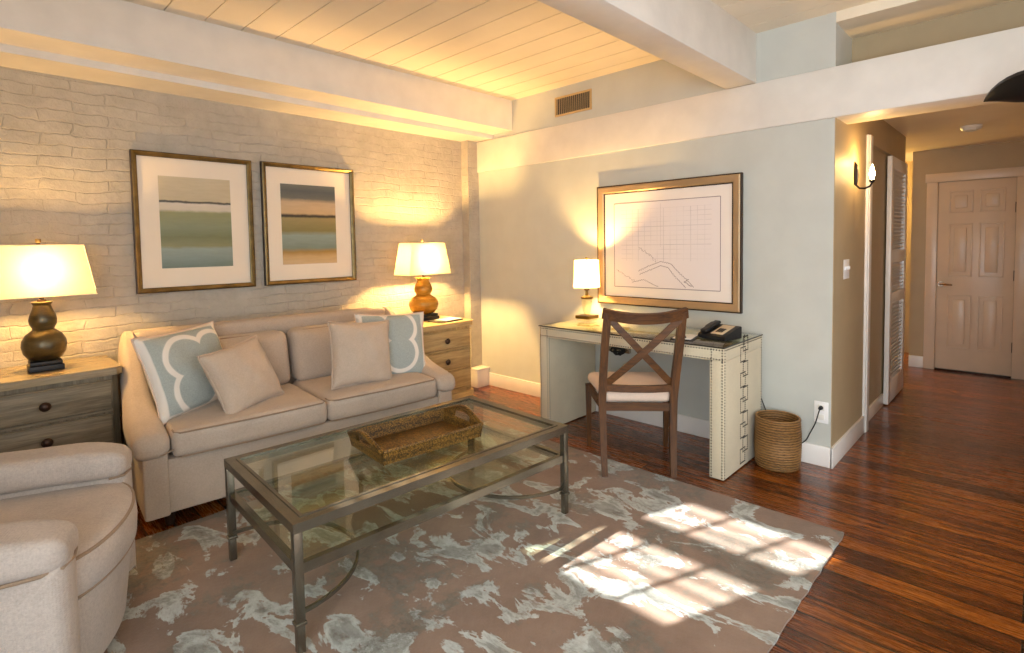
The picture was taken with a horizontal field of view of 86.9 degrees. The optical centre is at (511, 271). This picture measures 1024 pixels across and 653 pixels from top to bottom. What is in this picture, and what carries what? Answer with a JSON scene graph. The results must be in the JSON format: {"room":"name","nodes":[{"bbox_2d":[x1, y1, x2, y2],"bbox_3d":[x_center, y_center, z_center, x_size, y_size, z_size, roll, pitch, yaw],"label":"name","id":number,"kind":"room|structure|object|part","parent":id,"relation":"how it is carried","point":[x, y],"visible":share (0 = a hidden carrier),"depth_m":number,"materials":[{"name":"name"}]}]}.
{"room":"hotel room","nodes":[
{"label":"hotel room","id":0,"kind":"room"},
{"bbox_2d":[0,66,464,443],"bbox_3d":[-2.099,-0.176,3.794,0.200,2.800,4.740,2,4,44],"label":"wall","id":1,"kind":"structure","parent":0,"point":[66,142],"depth_m":3.49,"materials":[{"name":"brick"}]},
{"bbox_2d":[129,149,255,293],"bbox_3d":[-2.102,-0.326,3.610,0.036,0.895,0.715,2,4,44],"label":"framed picture","id":2,"kind":"object","parent":1,"relation":"attached to","point":[192,215],"visible":1,"depth_m":3.58,"materials":[{"name":"gold metal"}]},
{"bbox_2d":[158,175,232,267],"bbox_3d":[-2.105,-0.329,3.612,0.002,0.594,0.428,2,4,44],"label":"print","id":3,"kind":"object","parent":2,"relation":"attached to","point":[195,212],"depth_m":3.60},
{"bbox_2d":[0,0,511,141],"bbox_3d":[-1.798,-1.318,3.525,0.575,0.322,4.582,2,4,44],"label":"beam","id":4,"kind":"structure","parent":1,"relation":"attached to","point":[114,42],"depth_m":3.30,"materials":[{"name":"paint"}]},
{"bbox_2d":[260,161,356,285],"bbox_3d":[-1.551,-0.366,4.178,0.036,0.900,0.730,2,4,44],"label":"framed picture","id":5,"kind":"object","parent":1,"relation":"attached to","point":[308,213],"visible":1,"depth_m":4.15,"materials":[{"name":"gold metal"}]},
{"bbox_2d":[280,183,336,264],"bbox_3d":[-1.562,-0.365,4.172,0.002,0.604,0.434,2,4,44],"label":"print","id":6,"kind":"object","parent":5,"relation":"attached to","point":[308,211],"depth_m":4.16},
{"bbox_2d":[461,140,481,366],"bbox_3d":[-0.400,-0.082,5.349,0.105,2.400,0.140,2,4,44],"label":"pier","id":7,"kind":"object","parent":1,"relation":"attached to","point":[470,177],"visible":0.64,"depth_m":5.30,"materials":[{"name":"paint"}]},
{"bbox_2d":[123,0,876,100],"bbox_3d":[0.354,-1.445,1.325,7.100,0.100,4.730,2,4,44],"label":"ceiling","id":8,"kind":"structure","parent":0,"point":[511,50],"depth_m":3.34,"materials":[{"name":"paint"}]},
{"bbox_2d":[983,70,1023,101],"bbox_3d":[2.344,-1.079,1.755,1.068,0.740,1.068,1,3,32],"label":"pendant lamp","id":9,"kind":"object","parent":8,"relation":"hanging from","point":[1011,88],"visible":1,"depth_m":2.37,"materials":[{"name":"black metal"}]},
{"bbox_2d":[135,352,1023,652],"bbox_3d":[1.881,1.219,3.208,7.400,0.060,9.300,2,4,44],"label":"floor","id":10,"kind":"structure","parent":0,"point":[927,503],"depth_m":2.81,"materials":[{"name":"brown wood"}]},
{"bbox_2d":[0,355,121,452],"bbox_3d":[-2.500,0.901,2.877,0.509,0.755,0.663,2,4,44],"label":"nightstand","id":11,"kind":"object","parent":10,"relation":"on","point":[78,402],"visible":0.51,"depth_m":2.77,"materials":[{"name":"brown wood"}]},
{"bbox_3d":[-2.335,0.676,2.701,0.038,0.047,0.048,2,4,44],"label":"knob","id":12,"kind":"part","parent":11,"relation":"part of","materials":[{"name":"brown metal"}]},
{"bbox_3d":[-2.332,0.858,2.711,0.038,0.047,0.048,2,4,44],"label":"knob","id":13,"kind":"part","parent":11,"relation":"part of","materials":[{"name":"brown metal"}]},
{"bbox_2d":[0,239,97,372],"bbox_3d":[-2.507,0.173,2.881,0.241,0.699,0.449,2,4,44],"label":"table lamp","id":14,"kind":"object","parent":11,"relation":"on","point":[40,271],"visible":1,"depth_m":2.83,"materials":[{"name":"white fabric"}]},
{"bbox_3d":[-2.512,-0.142,2.865,0.189,0.004,0.365,2,4,44],"label":"shade trim","id":15,"kind":"part","parent":14,"relation":"part of","materials":[{"name":"white fabric"}]},
{"bbox_3d":[-2.510,-0.007,2.872,0.236,0.270,0.444,2,4,44],"label":"lamp shade","id":16,"kind":"part","parent":14,"relation":"part of","materials":[{"name":"fabric"}]},
{"bbox_3d":[-2.508,0.127,2.879,0.241,0.004,0.449,2,4,44],"label":"shade trim","id":17,"kind":"part","parent":14,"relation":"part of","materials":[{"name":"white fabric"}]},
{"bbox_3d":[-2.362,0.675,2.727,0.036,0.145,0.547,2,4,44],"label":"drawer","id":18,"kind":"part","parent":11,"relation":"part of","materials":[{"name":"grey wood"}]},
{"bbox_3d":[-2.359,0.857,2.736,0.036,0.145,0.547,2,4,44],"label":"drawer","id":19,"kind":"part","parent":11,"relation":"part of","materials":[{"name":"grey wood"}]},
{"bbox_2d":[118,306,455,525],"bbox_3d":[-1.379,0.776,3.485,1.860,0.905,0.954,-3,4,-41],"label":"sofa","id":20,"kind":"object","parent":10,"relation":"on","point":[178,464],"visible":0.69,"depth_m":3.05,"materials":[{"name":"fabric"}]},
{"bbox_3d":[-2.020,0.631,2.912,0.156,0.535,0.930,-3,4,-41],"label":"arm","id":21,"kind":"part","parent":20,"relation":"part of","materials":[{"name":"fabric"}]},
{"bbox_3d":[-2.006,1.027,2.940,0.107,0.320,0.888,-3,4,-41],"label":"arm panel","id":22,"kind":"part","parent":20,"relation":"part of","materials":[{"name":"fabric"}]},
{"bbox_2d":[131,321,221,424],"bbox_3d":[-1.805,0.543,3.020,0.236,0.473,0.521,0,3,17],"label":"throw pillow","id":23,"kind":"object","parent":20,"relation":"on","point":[178,383],"visible":0.8,"depth_m":2.89,"materials":[{"name":"fabric"}]},
{"bbox_2d":[197,334,284,413],"bbox_3d":[-1.520,0.585,3.053,0.226,0.406,0.440,0,3,20],"label":"throw pillow","id":24,"kind":"object","parent":20,"relation":"on","point":[241,375],"visible":0.94,"depth_m":2.96,"materials":[{"name":"beige fabric"}]},
{"bbox_2d":[164,383,326,455],"bbox_3d":[-1.568,0.812,3.126,0.780,0.166,0.657,-3,4,-41],"label":"seat cushion","id":25,"kind":"object","parent":20,"relation":"on","point":[206,429],"depth_m":2.88,"materials":[{"name":"fabric"}]},
{"bbox_2d":[218,330,289,384],"bbox_3d":[-1.782,0.580,3.354,0.756,0.345,0.247,-3,4,-41],"label":"cushion","id":26,"kind":"object","parent":20,"relation":"on","point":[274,342],"depth_m":3.48,"materials":[{"name":"fabric"}]},
{"bbox_3d":[-1.634,0.666,3.767,1.650,0.705,0.188,-3,4,-41],"label":"backrest","id":27,"kind":"part","parent":20,"relation":"part of","materials":[{"name":"fabric"}]},
{"bbox_3d":[-1.386,1.008,3.509,1.690,0.270,0.892,-3,4,-41],"label":"frame","id":28,"kind":"part","parent":20,"relation":"part of","materials":[{"name":"fabric"}]},
{"bbox_2d":[287,321,355,380],"bbox_3d":[-1.204,0.544,3.864,0.732,0.345,0.242,-3,4,-41],"label":"cushion","id":29,"kind":"object","parent":20,"relation":"on","point":[309,347],"depth_m":3.64,"materials":[{"name":"fabric"}]},
{"bbox_2d":[327,320,391,389],"bbox_3d":[-0.975,0.527,3.498,0.454,0.448,0.206,-3,4,-38],"label":"throw pillow","id":30,"kind":"object","parent":20,"relation":"on","point":[360,353],"visible":0.98,"depth_m":3.42,"materials":[{"name":"beige fabric"}]},
{"bbox_2d":[293,372,436,419],"bbox_3d":[-0.988,0.778,3.635,0.756,0.163,0.657,-3,4,-41],"label":"seat cushion","id":31,"kind":"object","parent":20,"relation":"on","point":[403,390],"depth_m":3.41,"materials":[{"name":"fabric"}]},
{"bbox_2d":[354,312,425,373],"bbox_3d":[-0.839,0.516,3.775,0.519,0.478,0.197,-2,3,-27],"label":"throw pillow","id":32,"kind":"object","parent":20,"relation":"on","point":[406,342],"visible":0.5,"depth_m":3.77,"materials":[{"name":"fabric"}]},
{"bbox_3d":[-0.741,0.553,4.035,0.156,0.535,0.930,-3,4,-41],"label":"arm","id":33,"kind":"part","parent":20,"relation":"part of","materials":[{"name":"fabric"}]},
{"bbox_3d":[-0.745,0.950,4.047,0.107,0.320,0.888,-3,4,-41],"label":"arm panel","id":34,"kind":"part","parent":20,"relation":"part of","materials":[{"name":"fabric"}]},
{"bbox_2d":[423,315,473,405],"bbox_3d":[-0.727,0.790,4.620,0.609,0.742,0.640,2,4,44],"label":"nightstand","id":35,"kind":"object","parent":10,"relation":"on","point":[447,345],"visible":0.44,"depth_m":4.49,"materials":[{"name":"brown wood"}]},
{"bbox_2d":[394,239,450,320],"bbox_3d":[-0.776,0.065,4.710,0.260,0.699,0.449,2,4,44],"label":"table lamp","id":36,"kind":"object","parent":35,"relation":"on","point":[413,259],"visible":0.95,"depth_m":4.62,"materials":[{"name":"white fabric"}]},
{"bbox_3d":[-0.779,-0.116,4.701,0.236,0.270,0.444,2,4,44],"label":"lamp shade","id":37,"kind":"part","parent":36,"relation":"part of","materials":[{"name":"white fabric"}]},
{"bbox_3d":[-0.777,0.019,4.708,0.241,0.004,0.449,2,4,44],"label":"shade trim","id":38,"kind":"part","parent":36,"relation":"part of","materials":[{"name":"white fabric"}]},
{"bbox_2d":[428,317,462,322],"bbox_3d":[-0.565,0.409,4.608,0.170,0.014,0.265,1,4,37],"label":"folder","id":39,"kind":"object","parent":35,"relation":"on","point":[447,319],"visible":1,"depth_m":4.58,"materials":[{"name":"white paper"}]},
{"bbox_3d":[-0.552,0.566,4.436,0.036,0.134,0.524,2,4,44],"label":"drawer","id":40,"kind":"part","parent":35,"relation":"part of","materials":[{"name":"brown wood"}]},
{"bbox_3d":[-0.549,0.737,4.444,0.036,0.134,0.524,2,4,44],"label":"drawer","id":41,"kind":"part","parent":35,"relation":"part of","materials":[{"name":"brown wood"}]},
{"bbox_3d":[-0.546,0.909,4.453,0.036,0.134,0.524,2,4,44],"label":"drawer","id":42,"kind":"part","parent":35,"relation":"part of","materials":[{"name":"brown wood"}]},
{"bbox_2d":[104,421,843,652],"bbox_3d":[-0.528,1.278,2.119,2.433,0.010,3.490,2,4,44],"label":"area rug","id":43,"kind":"object","parent":10,"relation":"on","point":[639,560],"visible":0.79,"depth_m":2.27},
{"bbox_2d":[0,442,137,652],"bbox_3d":[-1.899,0.963,1.670,1.239,0.708,0.933,-2,3,-24],"label":"armchair","id":44,"kind":"object","parent":43,"relation":"on","point":[69,512],"visible":1,"depth_m":1.73,"materials":[{"name":"beige fabric"}]},
{"bbox_2d":[0,483,137,595],"bbox_3d":[-1.781,0.911,1.719,0.963,0.157,0.675,-2,3,-24],"label":"seat cushion","id":45,"kind":"object","parent":44,"relation":"on","point":[104,515],"depth_m":1.85,"materials":[{"name":"beige fabric"}]},
{"bbox_3d":[-1.776,1.122,1.730,0.922,0.265,0.683,-2,3,-24],"label":"seat","id":46,"kind":"part","parent":44,"relation":"part of","materials":[{"name":"beige fabric"}]},
{"bbox_2d":[224,395,569,652],"bbox_3d":[-0.486,1.022,2.560,1.386,0.455,0.796,-4,4,-43],"label":"coffee table","id":47,"kind":"object","parent":43,"relation":"on","point":[286,514],"visible":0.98,"depth_m":2.28,"materials":[{"name":"grey metal"}]},
{"bbox_3d":[-1.237,1.055,2.379,0.038,0.432,0.038,-4,4,-43],"label":"leg","id":48,"kind":"part","parent":47,"relation":"part of","materials":[{"name":"grey metal"}]},
{"bbox_3d":[-0.721,1.074,1.825,0.038,0.432,0.038,-4,4,-43],"label":"leg","id":49,"kind":"part","parent":47,"relation":"part of","materials":[{"name":"grey metal"}]},
{"bbox_3d":[-0.489,0.815,2.549,1.380,0.034,0.790,-4,4,-43],"label":"frame","id":50,"kind":"part","parent":47,"relation":"part of","materials":[{"name":"grey metal"}]},
{"bbox_3d":[-0.487,0.962,2.557,1.364,0.035,0.774,-4,4,-43],"label":"shelf frame","id":51,"kind":"part","parent":47,"relation":"part of","materials":[{"name":"grey metal"}]},
{"bbox_2d":[347,404,483,465],"bbox_3d":[-0.449,0.741,2.546,0.564,0.115,0.346,-3,4,-40],"label":"wicker tray","id":52,"kind":"object","parent":47,"relation":"on","point":[393,441],"visible":1,"depth_m":2.56,"materials":[{"name":"wicker"}]},
{"bbox_3d":[-0.652,0.728,2.372,0.031,0.065,0.334,-3,4,-40],"label":"handle","id":53,"kind":"part","parent":52,"relation":"part of","materials":[{"name":"wicker"}]},
{"bbox_3d":[-0.246,0.703,2.717,0.031,0.065,0.334,-3,4,-40],"label":"handle","id":54,"kind":"part","parent":52,"relation":"part of","materials":[{"name":"wicker"}]},
{"bbox_3d":[-0.251,0.992,3.296,0.038,0.432,0.038,-4,4,-43],"label":"leg","id":55,"kind":"part","parent":47,"relation":"part of","materials":[{"name":"grey metal"}]},
{"bbox_3d":[0.266,1.012,2.741,0.038,0.432,0.038,-4,4,-43],"label":"leg","id":56,"kind":"part","parent":47,"relation":"part of","materials":[{"name":"grey metal"}]},
{"bbox_2d":[585,307,688,477],"bbox_3d":[0.752,0.695,3.356,0.557,1.013,0.629,-1,3,4],"label":"wooden chair","id":57,"kind":"object","parent":10,"relation":"on","point":[641,391],"visible":1,"depth_m":3.15,"materials":[{"name":"brown wood"}]},
{"bbox_3d":[0.521,0.974,3.672,0.041,0.432,0.060,-1,3,4],"label":"leg","id":58,"kind":"part","parent":57,"relation":"part of","materials":[{"name":"brown wood"}]},
{"bbox_3d":[0.545,0.713,3.157,0.059,0.982,0.139,-2,3,-14],"label":"post","id":59,"kind":"part","parent":57,"relation":"part of","materials":[{"name":"brown wood"}]},
{"bbox_2d":[588,372,668,401],"bbox_3d":[0.757,0.708,3.425,0.524,0.104,0.493,-1,3,4],"label":"seat cushion","id":60,"kind":"object","parent":57,"relation":"on","point":[629,378],"depth_m":3.27,"materials":[{"name":"beige fabric"}]},
{"bbox_3d":[0.741,0.680,3.156,0.416,0.040,0.052,-1,3,4],"label":"rail","id":61,"kind":"part","parent":57,"relation":"part of","materials":[{"name":"brown wood"}]},
{"bbox_3d":[0.755,0.249,3.059,0.492,0.093,0.084,-1,3,4],"label":"crest rail","id":62,"kind":"part","parent":57,"relation":"part of","materials":[{"name":"brown wood"}]},
{"bbox_3d":[1.036,0.967,3.632,0.041,0.432,0.060,-1,3,4],"label":"leg","id":63,"kind":"part","parent":57,"relation":"part of","materials":[{"name":"brown wood"}]},
{"bbox_3d":[0.957,0.708,3.126,0.082,0.981,0.123,-1,3,4],"label":"post","id":64,"kind":"part","parent":57,"relation":"part of","materials":[{"name":"brown wood"}]},
{"bbox_2d":[538,318,762,480],"bbox_3d":[0.912,0.768,3.768,1.396,0.816,0.598,2,4,44],"label":"writing desk","id":65,"kind":"object","parent":10,"relation":"on","point":[567,347],"visible":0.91,"depth_m":3.41,"materials":[{"name":"white wood"}]},
{"bbox_3d":[0.442,0.772,4.219,0.093,0.752,0.589,2,4,44],"label":"nailhead trim","id":66,"kind":"part","parent":65,"relation":"part of","materials":[{"name":"black metal"}]},
{"bbox_3d":[0.445,0.810,4.224,0.085,0.687,0.590,2,4,44],"label":"panel","id":67,"kind":"part","parent":65,"relation":"part of","materials":[{"name":"white wood"}]},
{"bbox_2d":[574,257,599,321],"bbox_3d":[0.583,0.130,4.212,0.204,0.497,0.204,-1,3,-2],"label":"desk lamp","id":68,"kind":"object","parent":65,"relation":"on","point":[586,272],"visible":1,"depth_m":4.13,"materials":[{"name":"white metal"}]},
{"bbox_3d":[0.581,0.014,4.206,0.204,0.209,0.204,2,4,44],"label":"lamp shade","id":69,"kind":"part","parent":68,"relation":"part of","materials":[{"name":"fabric"}]},
{"bbox_3d":[0.701,0.463,3.539,1.380,0.077,0.005,2,4,44],"label":"nailhead trim","id":70,"kind":"part","parent":65,"relation":"part of","materials":[{"name":"black metal"}]},
{"bbox_3d":[0.906,0.402,3.750,1.394,0.008,0.596,2,4,44],"label":"glass","id":71,"kind":"part","parent":65,"relation":"part of","materials":[{"name":"clear glass"}]},
{"bbox_2d":[670,334,698,340],"bbox_3d":[1.083,0.402,3.377,0.140,0.021,0.200,1,3,32],"label":"folder","id":72,"kind":"object","parent":65,"relation":"on","point":[688,337],"visible":0.59,"depth_m":3.33,"materials":[{"name":"white paper"}]},
{"bbox_2d":[698,320,741,340],"bbox_3d":[1.292,0.362,3.361,0.174,0.096,0.189,-3,4,-35],"label":"telephone","id":73,"kind":"object","parent":65,"relation":"on","point":[714,330],"visible":1,"depth_m":3.33,"materials":[{"name":"black plastic"}]},
{"bbox_3d":[1.304,0.358,3.341,0.133,0.041,0.083,-3,4,-35],"label":"keypad panel","id":74,"kind":"part","parent":73,"relation":"part of","materials":[{"name":"white plastic"}]},
{"bbox_3d":[1.377,0.776,3.312,0.093,0.803,0.589,2,4,44],"label":"nailhead trim","id":75,"kind":"part","parent":65,"relation":"part of","materials":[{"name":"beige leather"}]},
{"bbox_3d":[1.381,0.840,3.318,0.085,0.687,0.590,2,4,44],"label":"panel","id":76,"kind":"part","parent":65,"relation":"part of","materials":[{"name":"white wood"}]},
{"bbox_2d":[754,410,801,472],"bbox_3d":[1.630,1.034,3.316,0.265,0.306,0.265,2,4,44],"label":"wastebasket","id":77,"kind":"object","parent":10,"relation":"on","point":[777,433],"visible":1,"depth_m":3.22,"materials":[{"name":"brown wicker"}]},
{"bbox_2d":[478,12,851,446],"bbox_3d":[0.975,-0.272,4.677,3.388,2.800,0.830,2,4,44],"label":"wall","id":78,"kind":"structure","parent":0,"point":[535,220],"depth_m":3.79,"materials":[{"name":"paint"}]},
{"bbox_2d":[471,365,489,387],"bbox_3d":[-0.318,1.027,5.309,0.120,0.185,0.175,2,4,44],"label":"trim","id":79,"kind":"structure","parent":78,"relation":"attached to","point":[479,374],"depth_m":5.26,"materials":[{"name":"paint"}]},
{"bbox_2d":[555,89,591,116],"bbox_3d":[0.504,-1.395,4.474,0.380,0.164,0.012,2,4,44],"label":"air vent","id":80,"kind":"object","parent":78,"relation":"in","point":[580,101],"visible":1,"depth_m":4.47,"materials":[{"name":"metal"}]},
{"bbox_2d":[609,346,630,355],"bbox_3d":[0.822,0.613,4.251,0.220,0.082,0.074,2,4,44],"label":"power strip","id":81,"kind":"object","parent":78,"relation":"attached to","point":[619,351],"visible":0.83,"depth_m":4.21,"materials":[{"name":"black plastic"}]},
{"bbox_2d":[538,0,755,89],"bbox_3d":[-0.099,-1.263,1.883,0.197,0.323,4.584,2,4,44],"label":"beam","id":82,"kind":"structure","parent":78,"relation":"attached to","point":[700,38],"depth_m":2.82,"materials":[{"name":"paint"}]},
{"bbox_2d":[489,372,831,467],"bbox_3d":[0.816,1.088,4.331,3.102,0.125,0.018,2,4,44],"label":"baseboard","id":83,"kind":"structure","parent":78,"relation":"attached to","point":[815,454],"depth_m":4.03,"materials":[{"name":"paint"}]},
{"bbox_2d":[597,172,742,313],"bbox_3d":[1.105,-0.201,3.952,1.140,0.928,0.036,2,4,44],"label":"framed map","id":84,"kind":"object","parent":78,"relation":"attached to","point":[673,243],"visible":1,"depth_m":3.89,"materials":[{"name":"brown paper"}]},
{"bbox_2d":[614,197,719,290],"bbox_3d":[1.109,-0.200,3.953,0.844,0.644,0.002,2,4,44],"label":"print","id":85,"kind":"object","parent":84,"relation":"attached to","point":[661,243],"depth_m":3.93},
{"bbox_2d":[477,26,1023,172],"bbox_3d":[2.143,-1.052,3.098,6.675,0.293,0.297,2,4,44],"label":"beam","id":86,"kind":"structure","parent":78,"relation":"attached to","point":[959,73],"depth_m":3.26,"materials":[{"name":"paint"}]},
{"bbox_2d":[761,398,822,442],"bbox_3d":[1.714,0.783,3.412,0.442,0.605,0.040,2,4,44],"label":"lead","id":87,"kind":"object","parent":78,"relation":"attached to","point":[819,407],"visible":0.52,"depth_m":3.29,"materials":[{"name":"black plastic"}]},
{"bbox_2d":[814,400,828,423],"bbox_3d":[1.881,0.854,3.288,0.078,0.132,0.009,2,4,44],"label":"wall outlet","id":88,"kind":"object","parent":78,"relation":"attached to","point":[823,414],"visible":0.94,"depth_m":3.28,"materials":[{"name":"white plastic"}]},
{"bbox_2d":[831,118,887,446],"bbox_3d":[2.619,-0.024,4.187,0.342,2.300,2.390,2,4,44],"label":"wall","id":89,"kind":"structure","parent":0,"point":[850,146],"depth_m":3.58,"materials":[{"name":"paint"}]},
{"bbox_2d":[843,259,849,278],"bbox_3d":[2.122,-0.018,3.422,0.016,0.124,0.140,2,4,44],"label":"light switch","id":90,"kind":"object","parent":89,"relation":"attached to","point":[846,262],"visible":1,"depth_m":3.42,"materials":[{"name":"white plastic"}]},
{"bbox_2d":[830,416,863,468],"bbox_3d":[2.208,1.104,3.547,0.017,0.125,0.828,2,4,44],"label":"baseboard","id":91,"kind":"structure","parent":89,"relation":"attached to","point":[842,446],"depth_m":3.48,"materials":[{"name":"paint"}]},
{"bbox_2d":[854,162,874,188],"bbox_3d":[2.265,-0.624,3.478,0.124,0.183,0.036,2,4,44],"label":"wall sconce","id":92,"kind":"object","parent":89,"relation":"attached to","point":[856,167],"visible":1,"depth_m":3.49,"materials":[{"name":"black metal"}]},
{"bbox_3d":[2.230,-0.640,3.504,0.024,0.152,0.035,-3,3,-31],"label":"plate","id":93,"kind":"part","parent":92,"relation":"part of","materials":[{"name":"black metal"}]},
{"bbox_3d":[2.266,-0.569,3.483,0.105,0.072,0.013,2,4,44],"label":"arm","id":94,"kind":"part","parent":92,"relation":"part of","materials":[{"name":"black metal"}]},
{"bbox_2d":[869,164,874,182],"bbox_3d":[2.298,-0.627,3.447,0.034,0.121,0.034,2,4,44],"label":"bulb","id":95,"kind":"object","parent":92,"relation":"on","point":[872,172],"depth_m":3.44,"materials":[{"name":"white glass"}]},
{"bbox_2d":[862,135,872,432],"bbox_3d":[2.523,0.095,3.835,0.029,2.100,0.120,2,4,44],"label":"trim","id":96,"kind":"structure","parent":89,"relation":"attached to","point":[869,149],"depth_m":3.80,"materials":[{"name":"paint"}]},
{"bbox_2d":[869,393,882,420],"bbox_3d":[2.813,1.073,4.212,0.016,0.100,0.730,2,4,44],"label":"baseboard","id":97,"kind":"structure","parent":89,"relation":"attached to","point":[874,407],"depth_m":4.26,"materials":[{"name":"paint"}]},
{"bbox_2d":[867,119,905,161],"bbox_3d":[2.968,-1.070,4.358,0.118,0.240,1.560,2,4,44],"label":"lintel","id":98,"kind":"object","parent":89,"relation":"attached to","point":[887,140],"visible":0.43,"depth_m":4.28,"materials":[{"name":"paint"}]},
{"bbox_2d":[883,156,907,404],"bbox_3d":[3.313,0.062,4.663,0.034,2.033,0.710,2,4,44],"label":"door","id":99,"kind":"structure","parent":89,"relation":"in","point":[896,168],"depth_m":4.61,"materials":[{"name":"paint"}]},
{"bbox_3d":[3.312,0.015,4.661,0.033,1.770,0.550,2,4,44],"label":"louvre panel","id":100,"kind":"part","parent":99,"relation":"part of","materials":[{"name":"paint"}]},
{"bbox_2d":[904,161,912,352],"bbox_3d":[4.218,-0.197,7.087,2.200,2.300,0.150,2,4,44],"label":"wall","id":101,"kind":"structure","parent":0,"point":[910,163],"depth_m":6.47,"materials":[{"name":"paint"}]},
{"bbox_2d":[836,0,1013,38],"bbox_3d":[2.417,-1.528,2.888,1.112,0.160,0.390,2,4,44],"label":"ceiling","id":102,"kind":"structure","parent":0,"point":[878,16],"depth_m":3.05,"materials":[{"name":"paint"}]},
{"bbox_2d":[852,0,1023,62],"bbox_3d":[2.587,-1.365,3.069,1.112,0.510,0.110,2,4,44],"label":"wall","id":103,"kind":"structure","parent":0,"point":[1008,15],"depth_m":3.11,"materials":[{"name":"paint"}]},
{"bbox_2d":[883,102,1023,161],"bbox_3d":[3.272,-1.289,5.318,3.250,0.110,4.100,2,4,44],"label":"ceiling","id":104,"kind":"structure","parent":0,"point":[1001,121],"depth_m":4.44,"materials":[{"name":"paint"}]},
{"bbox_2d":[960,124,982,131],"bbox_3d":[3.772,-1.177,4.436,0.144,0.041,0.144,2,4,44],"label":"smoke detector","id":105,"kind":"object","parent":104,"relation":"attached to","point":[975,127],"visible":1,"depth_m":4.39,"materials":[{"name":"white plastic"}]},
{"bbox_2d":[909,140,1023,374],"bbox_3d":[4.743,-0.121,5.406,1.205,2.300,0.120,2,4,44],"label":"wall","id":106,"kind":"structure","parent":0,"point":[1004,154],"depth_m":5.68,"materials":[{"name":"paint"}]},
{"bbox_2d":[908,355,922,367],"bbox_3d":[4.324,0.958,5.786,0.125,0.120,0.020,2,4,44],"label":"baseboard","id":107,"kind":"structure","parent":106,"relation":"attached to","point":[914,361],"depth_m":5.78,"materials":[{"name":"paint"}]},
{"bbox_2d":[934,368,1010,377],"bbox_3d":[4.648,1.021,5.468,0.591,0.016,0.028,2,4,44],"label":"trim","id":108,"kind":"structure","parent":106,"relation":"attached to","point":[1003,376],"depth_m":5.45,"materials":[{"name":"brown wood"}]},
{"bbox_2d":[923,166,1023,379],"bbox_3d":[4.623,0.011,5.405,0.810,2.040,0.090,2,4,44],"label":"door","id":109,"kind":"structure","parent":106,"relation":"in","point":[976,246],"depth_m":5.41,"materials":[{"name":"paint"}]},
{"bbox_3d":[4.454,0.126,5.558,0.122,0.051,0.063,2,4,44],"label":"handle","id":110,"kind":"part","parent":109,"relation":"part of","materials":[{"name":"brown metal"}]},
{"bbox_3d":[4.636,-0.015,5.411,0.430,1.610,0.010,2,4,44],"label":"panel","id":111,"kind":"part","parent":109,"relation":"part of","materials":[{"name":"paint"}]}
]}

